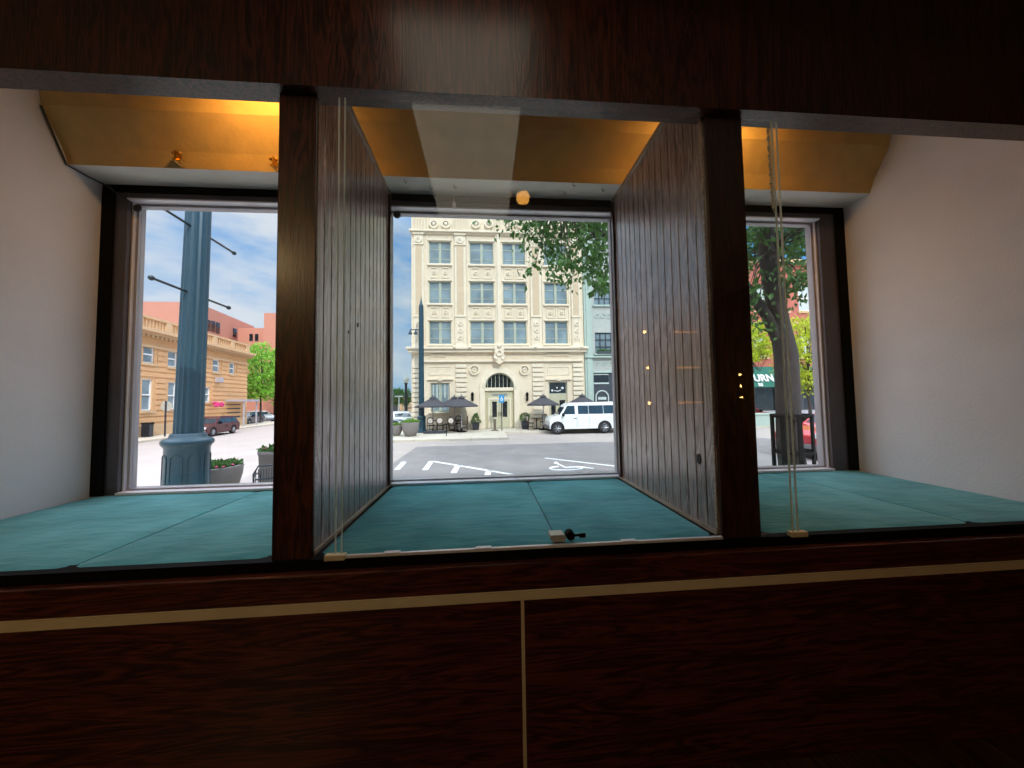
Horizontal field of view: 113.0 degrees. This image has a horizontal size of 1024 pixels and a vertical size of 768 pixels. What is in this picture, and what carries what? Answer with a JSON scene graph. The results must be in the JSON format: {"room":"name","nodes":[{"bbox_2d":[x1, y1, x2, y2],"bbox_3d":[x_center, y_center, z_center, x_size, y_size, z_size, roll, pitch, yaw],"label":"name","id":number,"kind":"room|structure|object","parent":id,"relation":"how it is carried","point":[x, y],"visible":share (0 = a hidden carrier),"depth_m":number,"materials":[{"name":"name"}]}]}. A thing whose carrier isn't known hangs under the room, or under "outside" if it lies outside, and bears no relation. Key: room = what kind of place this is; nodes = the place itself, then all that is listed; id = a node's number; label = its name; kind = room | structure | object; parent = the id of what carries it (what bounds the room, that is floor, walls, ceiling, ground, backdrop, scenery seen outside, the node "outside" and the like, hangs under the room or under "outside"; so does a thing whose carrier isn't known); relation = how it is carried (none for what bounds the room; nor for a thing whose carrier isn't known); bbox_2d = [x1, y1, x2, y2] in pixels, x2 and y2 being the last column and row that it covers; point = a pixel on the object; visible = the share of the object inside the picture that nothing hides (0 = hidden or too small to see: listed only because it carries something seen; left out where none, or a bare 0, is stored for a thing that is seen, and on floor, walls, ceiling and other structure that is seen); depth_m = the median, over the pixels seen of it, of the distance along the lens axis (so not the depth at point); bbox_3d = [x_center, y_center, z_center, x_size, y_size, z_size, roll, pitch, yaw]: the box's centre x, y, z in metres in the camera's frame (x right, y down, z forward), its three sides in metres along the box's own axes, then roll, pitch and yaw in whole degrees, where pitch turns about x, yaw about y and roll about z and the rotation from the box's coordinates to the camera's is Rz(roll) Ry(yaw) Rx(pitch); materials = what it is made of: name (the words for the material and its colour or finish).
{"room":"shop interior","nodes":[
{"label":"shop interior","id":0,"kind":"room"},
{"bbox_2d":[0,88,101,519],"bbox_3d":[-4.332,-0.020,1.928,2.470,4.350,1.280,-1,-3,-5],"label":"wall","id":1,"kind":"structure","parent":0,"point":[50,212],"depth_m":2.26,"materials":[{"name":"white paint"}]},
{"bbox_2d":[138,421,273,442],"bbox_3d":[-26.507,3.647,25.346,11.100,0.130,25.000,-1,-3,-5],"label":"street","id":2,"kind":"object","parent":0,"point":[264,423],"depth_m":22.68,"materials":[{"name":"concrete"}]},
{"bbox_2d":[141,422,154,436],"bbox_3d":[-23.013,2.879,21.405,0.460,0.893,0.460,0,-3,-20],"label":"litter bin","id":3,"kind":"object","parent":2,"relation":"on","point":[147,428],"visible":1,"depth_m":21.25,"materials":[{"name":"grey metal"}]},
{"bbox_2d":[161,401,171,436],"bbox_3d":[-22.088,2.212,21.610,0.649,2.256,0.075,-1,-3,-5],"label":"stop sign","id":4,"kind":"object","parent":2,"relation":"on","point":[166,406],"visible":1,"depth_m":21.65,"materials":[{"name":"grey metal"}]},
{"bbox_2d":[138,314,259,436],"bbox_3d":[-27.550,-0.406,22.557,10.500,7.741,20.470,0,-3,-11],"label":"building","id":5,"kind":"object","parent":2,"relation":"on","point":[226,366],"visible":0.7,"depth_m":24.13,"materials":[{"name":"orange brick"}]},
{"bbox_2d":[212,402,224,406],"bbox_3d":[-24.380,1.691,28.132,0.570,0.491,1.036,0,-3,-11],"label":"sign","id":6,"kind":"object","parent":5,"relation":"on","point":[217,404],"depth_m":27.91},
{"bbox_2d":[245,341,274,422],"bbox_3d":[-26.719,-0.273,36.071,4.917,8.710,5.205,0,-3,-27],"label":"leafy tree","id":7,"kind":"object","parent":2,"relation":"on","point":[254,380],"visible":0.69,"depth_m":35.68,"materials":[{"name":"green plant"}]},
{"bbox_2d":[137,412,775,485],"bbox_3d":[-4.627,5.013,58.797,180.000,0.170,101.700,-1,-3,-5],"label":"sidewalk","id":8,"kind":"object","parent":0,"point":[241,444],"depth_m":17.02,"materials":[{"name":"grey concrete"}]},
{"bbox_2d":[143,302,275,414],"bbox_3d":[-46.881,-2.293,46.757,35.488,14.341,16.288,-1,-3,-5],"label":"brick building","id":9,"kind":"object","parent":8,"relation":"on","point":[219,324],"visible":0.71,"depth_m":46.04,"materials":[{"name":"red brick"}]},
{"bbox_2d":[204,416,239,436],"bbox_3d":[-20.710,2.877,23.390,1.862,1.312,3.800,0,-3,-12],"label":"parked car","id":10,"kind":"object","parent":8,"relation":"on","point":[213,425],"visible":0.72,"depth_m":23.22,"materials":[{"name":"red paint"}]},
{"bbox_2d":[246,412,264,423],"bbox_3d":[-27.191,3.504,34.860,1.870,1.318,3.816,0,-3,-12],"label":"parked car","id":11,"kind":"object","parent":8,"relation":"on","point":[250,416],"visible":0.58,"depth_m":34.60,"materials":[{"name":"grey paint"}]},
{"bbox_2d":[246,410,273,420],"bbox_3d":[-29.156,3.736,39.199,3.816,1.318,1.870,-2,-3,15],"label":"parked car","id":12,"kind":"object","parent":8,"relation":"on","point":[268,416],"visible":0.25,"depth_m":38.79,"materials":[{"name":"white paint"}]},
{"bbox_2d":[248,353,274,414],"bbox_3d":[-28.928,0.139,40.997,5.794,8.414,6.187,-2,-3,25],"label":"leafy tree","id":13,"kind":"object","parent":8,"relation":"on","point":[268,353],"visible":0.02,"depth_m":40.28,"materials":[{"name":"green plant"}]},
{"bbox_2d":[393,418,402,422],"bbox_3d":[-10.238,2.766,25.170,4.266,1.378,2.090,-1,-3,-3],"label":"parked car","id":14,"kind":"object","parent":8,"relation":"on","point":[394,419],"visible":0.05,"depth_m":24.74,"materials":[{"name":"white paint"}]},
{"bbox_2d":[395,396,402,410],"bbox_3d":[-13.003,2.680,39.014,0.900,2.654,0.240,-1,-3,-5],"label":"lamp post","id":15,"kind":"object","parent":8,"relation":"on","point":[395,396],"visible":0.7,"depth_m":38.99,"materials":[{"name":"white metal"}]},
{"bbox_2d":[393,386,411,406],"bbox_3d":[-16.722,2.456,50.657,4.199,4.310,4.390,-2,-3,28],"label":"leafy tree","id":16,"kind":"object","parent":8,"relation":"on","point":[398,392],"visible":0.58,"depth_m":49.91,"materials":[{"name":"green plant"}]},
{"bbox_2d":[393,411,411,419],"bbox_3d":[-9.447,2.965,28.757,2.024,1.288,4.131,1,-3,-33],"label":"parked car","id":17,"kind":"object","parent":8,"relation":"on","point":[404,415],"visible":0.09,"depth_m":28.19,"materials":[{"name":"white paint"}]},
{"bbox_2d":[393,397,411,411],"bbox_3d":[-22.114,3.826,62.340,6.389,2.804,8.600,-1,-3,-5],"label":"house","id":18,"kind":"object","parent":8,"relation":"on","point":[395,408],"visible":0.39,"depth_m":58.57,"materials":[{"name":"stone"}]},
{"bbox_2d":[403,375,411,410],"bbox_3d":[-9.058,1.339,29.849,1.060,4.364,0.520,-1,-3,-5],"label":"lantern post","id":19,"kind":"object","parent":8,"relation":"on","point":[405,379],"visible":0.72,"depth_m":29.74,"materials":[{"name":"metal"}]},
{"bbox_2d":[544,401,613,434],"bbox_3d":[4.400,2.093,21.344,4.573,1.920,2.040,-1,-3,-5],"label":"van","id":20,"kind":"object","parent":8,"relation":"on","point":[575,415],"visible":0.92,"depth_m":20.56,"materials":[{"name":"white paint"}]},
{"bbox_2d":[755,408,769,412],"bbox_3d":[19.141,2.448,28.012,4.266,1.378,2.090,-1,-3,-3],"label":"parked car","id":21,"kind":"object","parent":8,"relation":"on","point":[757,410],"visible":0.04,"depth_m":27.21,"materials":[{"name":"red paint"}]},
{"bbox_2d":[749,259,814,413],"bbox_3d":[27.211,-4.167,38.129,16.612,15.022,12.748,-1,-3,-5],"label":"building","id":22,"kind":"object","parent":8,"relation":"on","point":[764,385],"visible":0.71,"depth_m":32.17,"materials":[{"name":"red brick"}]},
{"bbox_2d":[137,464,817,486],"bbox_3d":[-0.046,-0.485,3.022,11.200,5.250,0.180,-1,-3,-5],"label":"wall","id":23,"kind":"structure","parent":0,"point":[807,464],"depth_m":3.00,"materials":[{"name":"white paint"}]},
{"bbox_2d":[39,105,131,203],"bbox_3d":[-3.095,-1.619,2.462,0.139,0.448,0.440,-2,-3,24],"label":"cable","id":24,"kind":"object","parent":23,"relation":"attached to","point":[41,106],"visible":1,"depth_m":2.37,"materials":[{"name":"grey rubber"}]},
{"bbox_2d":[171,150,184,164],"bbox_3d":[-2.377,-1.610,2.411,0.065,0.080,0.046,-1,-3,-5],"label":"bracket","id":25,"kind":"object","parent":23,"relation":"attached to","point":[177,158],"visible":1,"depth_m":2.40,"materials":[{"name":"gold metal"}]},
{"bbox_2d":[89,184,277,496],"bbox_3d":[-2.122,-0.350,2.717,2.070,2.415,0.148,-1,-3,-5],"label":"window","id":26,"kind":"structure","parent":23,"relation":"in","point":[118,347],"depth_m":2.62,"materials":[{"name":"brown metal"}]},
{"bbox_2d":[133,204,141,211],"bbox_3d":[-2.947,-1.383,2.671,0.060,0.060,0.020,-1,-3,-5],"label":"disc","id":27,"kind":"object","parent":26,"relation":"attached to","point":[137,207],"visible":1,"depth_m":2.66,"materials":[{"name":"black metal"}]},
{"bbox_2d":[269,156,277,170],"bbox_3d":[-1.724,-1.601,2.462,0.065,0.080,0.046,-1,-3,-5],"label":"bracket","id":28,"kind":"object","parent":23,"relation":"attached to","point":[274,165],"visible":0.93,"depth_m":2.45,"materials":[{"name":"gold metal"}]},
{"bbox_2d":[70,165,867,207],"bbox_3d":[-0.058,-1.616,2.819,6.230,0.060,0.330,-1,-3,-5],"label":"trim","id":29,"kind":"structure","parent":23,"relation":"attached to","point":[116,175],"depth_m":2.70,"materials":[{"name":"paint"}]},
{"bbox_2d":[387,193,622,489],"bbox_3d":[-0.058,-0.374,2.881,2.070,2.415,0.148,-1,-3,-5],"label":"window","id":30,"kind":"structure","parent":23,"relation":"in","point":[408,205],"depth_m":2.88,"materials":[{"name":"brown metal"}]},
{"bbox_2d":[393,211,400,218],"bbox_3d":[-0.958,-1.411,2.829,0.060,0.060,0.020,-1,-3,-5],"label":"disc","id":31,"kind":"object","parent":30,"relation":"attached to","point":[397,214],"visible":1,"depth_m":2.82,"materials":[{"name":"grey rubber"}]},
{"bbox_2d":[745,205,859,472],"bbox_3d":[2.015,-0.398,3.046,2.090,2.415,0.148,-1,-3,-5],"label":"window","id":32,"kind":"structure","parent":23,"relation":"in","point":[827,277],"depth_m":3.07,"materials":[{"name":"brown metal"}]},
{"bbox_2d":[0,0,1023,140],"bbox_3d":[0.032,-1.811,1.665,6.230,0.930,0.100,-1,-3,-5],"label":"header beam","id":33,"kind":"structure","parent":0,"point":[937,68],"depth_m":1.63,"materials":[{"name":"brown wood"}]},
{"bbox_2d":[0,569,1023,767],"bbox_3d":[0.095,1.332,1.518,10.800,0.776,0.105,-1,-3,-5],"label":"wall","id":34,"kind":"structure","parent":0,"point":[698,678],"depth_m":1.47,"materials":[{"name":"red wood"}]},
{"bbox_2d":[0,560,1023,632],"bbox_3d":[0.089,0.925,1.536,10.800,0.040,0.108,-1,-3,-5],"label":"trim","id":35,"kind":"structure","parent":34,"relation":"on","point":[581,591],"depth_m":1.46,"materials":[{"name":"brown wood"}]},
{"bbox_2d":[0,533,1023,620],"bbox_3d":[0.088,0.847,1.541,10.800,0.116,0.105,-1,-3,-5],"label":"trim","id":36,"kind":"structure","parent":34,"relation":"attached to","point":[243,590],"depth_m":1.47,"materials":[{"name":"red wood"}]},
{"bbox_2d":[521,600,526,767],"bbox_3d":[0.048,1.333,1.516,0.015,0.776,0.103,-1,-3,-5],"label":"trim","id":37,"kind":"structure","parent":34,"relation":"attached to","point":[522,601],"depth_m":1.47,"materials":[{"name":"brown wood"}]},
{"bbox_2d":[318,481,713,552],"bbox_3d":[0.023,1.004,2.184,6.230,0.395,1.199,-1,-3,-5],"label":"floor","id":38,"kind":"structure","parent":0,"point":[323,549],"depth_m":2.04,"materials":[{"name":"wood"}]},
{"bbox_2d":[0,491,257,571],"bbox_3d":[-2.491,0.813,1.958,1.167,0.034,1.240,-1,-3,-5],"label":"board","id":39,"kind":"object","parent":38,"relation":"on","point":[77,532],"visible":0.98,"depth_m":1.92,"materials":[{"name":"teal fabric"}]},
{"bbox_2d":[77,490,272,566],"bbox_3d":[-1.504,0.801,2.037,0.794,0.034,1.240,-1,-3,-5],"label":"board","id":40,"kind":"object","parent":38,"relation":"on","point":[240,529],"visible":0.62,"depth_m":1.68,"materials":[{"name":"teal wood"}]},
{"bbox_2d":[323,482,554,554],"bbox_3d":[-0.365,0.788,2.128,1.073,0.034,1.240,-1,-3,-5],"label":"board","id":41,"kind":"object","parent":38,"relation":"on","point":[468,515],"visible":0.96,"depth_m":1.90,"materials":[{"name":"teal fabric"}]},
{"bbox_2d":[528,478,709,542],"bbox_3d":[0.556,0.778,2.201,0.759,0.034,1.240,-1,-3,-5],"label":"board","id":42,"kind":"object","parent":38,"relation":"on","point":[611,509],"visible":0.93,"depth_m":1.99,"materials":[{"name":"teal wood"}]},
{"bbox_2d":[758,473,965,532],"bbox_3d":[1.764,0.763,2.297,1.143,0.034,1.240,-1,-3,-5],"label":"board","id":43,"kind":"object","parent":38,"relation":"on","point":[820,508],"visible":0.55,"depth_m":1.95,"materials":[{"name":"teal fabric"}]},
{"bbox_2d":[775,470,1023,522],"bbox_3d":[2.730,0.752,2.375,0.778,0.034,1.240,-1,-3,-5],"label":"board","id":44,"kind":"object","parent":38,"relation":"on","point":[961,505],"visible":0.94,"depth_m":2.21,"materials":[{"name":"teal fabric"}]},
{"bbox_2d":[393,426,775,441],"bbox_3d":[25.182,2.755,23.052,66.200,0.120,5.800,-1,-3,-5],"label":"sidewalk","id":45,"kind":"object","parent":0,"point":[481,434],"visible":0.39,"depth_m":19.96,"materials":[{"name":"concrete"}]},
{"bbox_2d":[393,422,401,435],"bbox_3d":[-6.820,2.629,19.975,0.711,0.806,0.866,-1,-3,-5],"label":"planter","id":46,"kind":"object","parent":45,"relation":"on","point":[397,427],"visible":0.81,"depth_m":19.73,"materials":[{"name":"concrete"}]},
{"bbox_2d":[400,417,419,436],"bbox_3d":[-5.860,2.455,19.572,1.074,1.087,1.060,-2,-3,15],"label":"planter","id":47,"kind":"object","parent":45,"relation":"on","point":[410,427],"visible":1,"depth_m":19.22,"materials":[{"name":"concrete"}]},
{"bbox_2d":[408,299,426,432],"bbox_3d":[-6.111,-1.337,21.874,1.167,8.883,0.653,-1,-3,-5],"label":"street lamp","id":48,"kind":"object","parent":45,"relation":"on","point":[422,423],"visible":0.88,"depth_m":21.76,"materials":[{"name":"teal metal"}]},
{"bbox_2d":[415,395,446,430],"bbox_3d":[-5.081,1.893,21.802,2.070,2.392,2.070,-2,-3,18],"label":"umbrella","id":49,"kind":"object","parent":45,"relation":"on","point":[432,402],"visible":0.8,"depth_m":21.22,"materials":[{"name":"grey fabric"}]},
{"bbox_2d":[427,417,435,430],"bbox_3d":[-5.110,2.586,21.466,0.480,0.982,0.480,-1,-3,5],"label":"cafe chair","id":50,"kind":"object","parent":45,"relation":"on","point":[430,420],"visible":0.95,"depth_m":21.25,"materials":[{"name":"metal"}]},
{"bbox_2d":[423,430,445,433],"bbox_3d":[-4.722,2.962,20.876,1.403,0.160,0.240,-1,-3,-5],"label":"planter box","id":51,"kind":"object","parent":45,"relation":"on","point":[442,431],"visible":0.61,"depth_m":20.75,"materials":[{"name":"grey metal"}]},
{"bbox_2d":[436,417,442,430],"bbox_3d":[-4.564,2.572,21.359,0.480,0.982,0.480,0,-3,-15],"label":"cafe chair","id":52,"kind":"object","parent":45,"relation":"on","point":[439,420],"visible":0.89,"depth_m":21.15,"materials":[{"name":"metal"}]},
{"bbox_2d":[444,395,457,430],"bbox_3d":[-3.844,1.911,22.602,2.070,2.392,2.070,1,-3,-39],"label":"umbrella","id":53,"kind":"object","parent":45,"relation":"on","point":[454,397],"visible":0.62,"depth_m":22.45,"materials":[{"name":"grey fabric"}]},
{"bbox_2d":[447,417,455,432],"bbox_3d":[-3.791,2.556,21.270,0.480,0.982,0.480,-1,-3,0],"label":"cafe chair","id":54,"kind":"object","parent":45,"relation":"on","point":[450,420],"visible":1,"depth_m":21.05,"materials":[{"name":"metal"}]},
{"bbox_2d":[453,419,460,431],"bbox_3d":[-3.585,2.708,22.083,0.800,0.745,0.800,-1,-3,-5],"label":"cafe table","id":55,"kind":"object","parent":45,"relation":"on","point":[457,419],"visible":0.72,"depth_m":22.06,"materials":[{"name":"metal"}]},
{"bbox_2d":[455,415,460,428],"bbox_3d":[-3.657,2.634,22.985,0.480,0.982,0.480,-1,-3,-5],"label":"cafe chair","id":56,"kind":"object","parent":45,"relation":"on","point":[458,416],"visible":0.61,"depth_m":23.19,"materials":[{"name":"metal"}]},
{"bbox_2d":[444,394,477,431],"bbox_3d":[-3.226,1.857,21.649,2.070,2.392,2.070,-3,-4,41],"label":"umbrella","id":57,"kind":"object","parent":45,"relation":"on","point":[461,402],"visible":1,"depth_m":21.15,"materials":[{"name":"grey fabric"}]},
{"bbox_2d":[469,412,481,429],"bbox_3d":[-2.482,2.521,23.097,0.806,1.177,0.814,-3,-3,36],"label":"pot","id":58,"kind":"object","parent":45,"relation":"on","point":[475,424],"visible":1,"depth_m":22.87,"materials":[{"name":"grey metal"}]},
{"bbox_2d":[491,419,498,430],"bbox_3d":[-1.121,2.675,22.254,0.480,0.751,0.480,-1,-3,-5],"label":"bollard","id":59,"kind":"object","parent":45,"relation":"on","point":[494,420],"visible":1,"depth_m":22.17,"materials":[{"name":"beige metal"}]},
{"bbox_2d":[406,217,587,429],"bbox_3d":[-1.481,-7.056,30.898,13.080,21.000,14.900,-1,-3,-5],"label":"office building","id":60,"kind":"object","parent":45,"relation":"on","point":[486,337],"visible":0.73,"depth_m":24.18,"materials":[{"name":"beige stone"}]},
{"bbox_2d":[499,395,503,428],"bbox_3d":[-0.670,1.880,22.197,0.340,2.319,0.070,-1,-3,-5],"label":"parking sign","id":61,"kind":"object","parent":45,"relation":"on","point":[501,397],"visible":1,"depth_m":22.20,"materials":[{"name":"metal"}]},
{"bbox_2d":[519,412,529,428],"bbox_3d":[0.870,2.476,23.052,0.783,1.160,0.816,-2,-3,26],"label":"potted plant","id":62,"kind":"object","parent":45,"relation":"on","point":[524,425],"visible":0.76,"depth_m":22.81,"materials":[{"name":"green plant"}]},
{"bbox_2d":[526,415,534,429],"bbox_3d":[1.229,2.531,22.372,0.480,0.982,0.480,0,-3,-15],"label":"cafe chair","id":63,"kind":"object","parent":45,"relation":"on","point":[527,417],"visible":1,"depth_m":22.32,"materials":[{"name":"metal"}]},
{"bbox_2d":[527,394,558,429],"bbox_3d":[2.074,1.810,22.372,2.070,2.392,2.070,1,-3,-37],"label":"umbrella","id":64,"kind":"object","parent":45,"relation":"on","point":[543,401],"visible":0.98,"depth_m":21.85,"materials":[{"name":"grey fabric"}]},
{"bbox_2d":[569,393,594,402],"bbox_3d":[4.757,1.792,22.887,2.070,2.392,2.070,1,-3,-32],"label":"umbrella","id":65,"kind":"object","parent":45,"relation":"on","point":[581,398],"visible":0.46,"depth_m":22.51,"materials":[{"name":"grey fabric"}]},
{"bbox_2d":[581,227,612,401],"bbox_3d":[8.375,-4.954,30.900,7.280,16.500,12.250,-1,-3,-5],"label":"building","id":66,"kind":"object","parent":45,"relation":"on","point":[596,311],"visible":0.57,"depth_m":24.69,"materials":[{"name":"paint"}]},
{"bbox_2d":[751,320,772,412],"bbox_3d":[18.017,-0.946,25.512,3.705,7.704,3.648,-1,-3,-5],"label":"tree","id":67,"kind":"object","parent":45,"relation":"on","point":[760,350],"visible":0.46,"depth_m":24.84,"materials":[{"name":"green plant"}]},
{"bbox_2d":[755,413,775,425],"bbox_3d":[17.003,2.392,22.873,2.180,0.860,0.600,-1,-3,-5],"label":"wall","id":68,"kind":"structure","parent":45,"relation":"on","point":[762,419],"depth_m":22.59,"materials":[{"name":"green stone"}]},
{"bbox_2d":[767,311,813,413],"bbox_3d":[21.620,-1.291,24.743,4.723,8.219,4.582,-2,-3,20],"label":"tree","id":69,"kind":"object","parent":45,"relation":"on","point":[807,374],"visible":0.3,"depth_m":24.57,"materials":[{"name":"green plant"}]},
{"bbox_2d":[393,438,817,477],"bbox_3d":[4.438,2.647,12.678,17.200,0.010,7.600,-1,-3,-5],"label":"road surface","id":70,"kind":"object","parent":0,"point":[507,458],"visible":0.43,"depth_m":12.17,"materials":[{"name":"grey asphalt"}]},
{"bbox_2d":[394,458,612,474],"bbox_3d":[-0.191,2.622,10.752,7.150,0.004,2.969,-1,-3,-5],"label":"road marking","id":71,"kind":"object","parent":70,"relation":"on","point":[455,469],"visible":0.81,"depth_m":10.86,"materials":[{"name":"white paint"}]},
{"bbox_2d":[549,462,593,470],"bbox_3d":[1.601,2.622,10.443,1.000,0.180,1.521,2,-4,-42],"label":"wheelchair symbol","id":72,"kind":"object","parent":70,"relation":"on","point":[579,467],"visible":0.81,"depth_m":10.33,"materials":[{"name":"white paint"}]},
{"bbox_2d":[775,413,816,452],"bbox_3d":[11.866,1.607,11.811,4.490,1.780,2.200,0,-3,-9],"label":"parked car","id":73,"kind":"object","parent":70,"relation":"on","point":[805,421],"visible":0.02,"depth_m":11.34,"materials":[{"name":"red paint"}]},
{"bbox_2d":[705,734,1023,767],"bbox_3d":[0.392,1.697,-2.149,11.200,0.300,7.220,-1,-3,-5],"label":"floor","id":74,"kind":"structure","parent":0,"point":[1007,751],"depth_m":1.54,"materials":[{"name":"brown wood"}]},
{"bbox_2d":[843,134,1023,501],"bbox_3d":[4.355,-0.120,2.620,2.500,4.350,1.280,-1,-3,-5],"label":"wall","id":75,"kind":"structure","parent":0,"point":[935,247],"depth_m":2.45,"materials":[{"name":"white paint"}]},
{"bbox_2d":[39,90,890,193],"bbox_3d":[-0.041,-1.915,2.563,6.230,0.635,0.210,-1,-3,-5],"label":"ceiling","id":76,"kind":"structure","parent":75,"relation":"attached to","point":[97,129],"depth_m":2.52,"materials":[{"name":"beige paint"}]},
{"bbox_2d":[0,521,1023,586],"bbox_3d":[0.070,0.769,1.561,6.230,0.046,0.070,-1,-3,-5],"label":"window sill","id":77,"kind":"structure","parent":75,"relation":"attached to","point":[70,574],"depth_m":1.50,"materials":[{"name":"brown wood"}]},
{"bbox_2d":[272,93,391,559],"bbox_3d":[-1.013,-0.383,2.124,0.176,2.433,1.217,-1,-3,-5],"label":"divider","id":78,"kind":"object","parent":77,"relation":"on","point":[303,511],"visible":0.82,"depth_m":1.65,"materials":[{"name":"brown wood"}]},
{"bbox_2d":[345,536,722,557],"bbox_3d":[0.137,0.735,1.541,1.719,0.016,0.027,-1,-3,-5],"label":"sliding track","id":79,"kind":"object","parent":77,"relation":"on","point":[631,540],"visible":1,"depth_m":1.53,"materials":[{"name":"silver metal"}]},
{"bbox_2d":[324,97,807,560],"bbox_3d":[0.292,-0.292,1.598,2.232,2.078,0.030,-1,-3,-5],"label":"door","id":80,"kind":"structure","parent":79,"relation":"on","point":[792,533],"depth_m":1.62,"materials":[{"name":"clear glass"}]},
{"bbox_2d":[548,529,585,541],"bbox_3d":[0.260,0.709,1.594,0.175,0.042,0.060,-1,-3,-5],"label":"lock","id":81,"kind":"object","parent":80,"relation":"attached to","point":[555,535],"visible":1,"depth_m":1.57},
{"bbox_2d":[766,128,775,212],"bbox_3d":[1.299,-1.072,1.701,0.025,0.437,0.018,0,-3,-27],"label":"chain","id":82,"kind":"object","parent":80,"relation":"hanging from","point":[767,129],"visible":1,"depth_m":1.70,"materials":[{"name":"gold metal"}]},
{"bbox_2d":[611,116,760,537],"bbox_3d":[1.030,-0.407,2.287,0.218,2.433,1.217,-1,-3,-5],"label":"divider","id":83,"kind":"object","parent":77,"relation":"on","point":[685,399],"visible":0.82,"depth_m":1.87,"materials":[{"name":"brown wood"}]},
{"bbox_3d":[-0.408,2.412,5.467,80.000,0.300,5.020,-1,-3,-5],"label":"sidewalk","id":84,"kind":"object","parent":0,"visible":0},
{"bbox_2d":[147,210,236,485],"bbox_3d":[-5.934,-2.713,6.448,0.822,10.200,1.963,0,-3,-5],"label":"street lamp","id":85,"kind":"object","parent":84,"relation":"on","point":[186,458],"visible":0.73,"depth_m":6.16,"materials":[{"name":"teal metal"}]},
{"bbox_2d":[210,457,243,483],"bbox_3d":[-6.338,2.009,7.143,1.118,0.842,1.227,-1,-3,-5],"label":"planter","id":86,"kind":"object","parent":84,"relation":"on","point":[229,470],"visible":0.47,"depth_m":7.02,"materials":[{"name":"concrete"}]},
{"bbox_2d":[252,464,272,482],"bbox_3d":[-4.543,1.935,6.473,0.612,0.877,0.582,0,-3,-25],"label":"patio chair","id":87,"kind":"object","parent":84,"relation":"on","point":[254,474],"visible":0.17,"depth_m":6.22,"materials":[{"name":"grey metal"}]},
{"bbox_2d":[256,444,273,481],"bbox_3d":[-4.955,1.825,7.261,0.874,1.178,0.937,1,-3,-33],"label":"planter","id":88,"kind":"object","parent":84,"relation":"on","point":[265,454],"visible":0.28,"depth_m":6.88,"materials":[{"name":"concrete"}]},
{"bbox_2d":[472,219,807,464],"bbox_3d":[3.996,-2.618,6.806,9.488,9.738,7.143,0,-3,-8],"label":"street tree","id":89,"kind":"object","parent":84,"relation":"on","point":[764,249],"visible":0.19,"depth_m":6.64,"materials":[{"name":"green plant"}]},
{"bbox_2d":[770,413,815,465],"bbox_3d":[5.557,1.409,6.699,0.684,1.635,0.684,-1,-3,-5],"label":"tree guard","id":90,"kind":"object","parent":84,"relation":"on","point":[808,452],"visible":0.53,"depth_m":6.51,"materials":[{"name":"black metal"}]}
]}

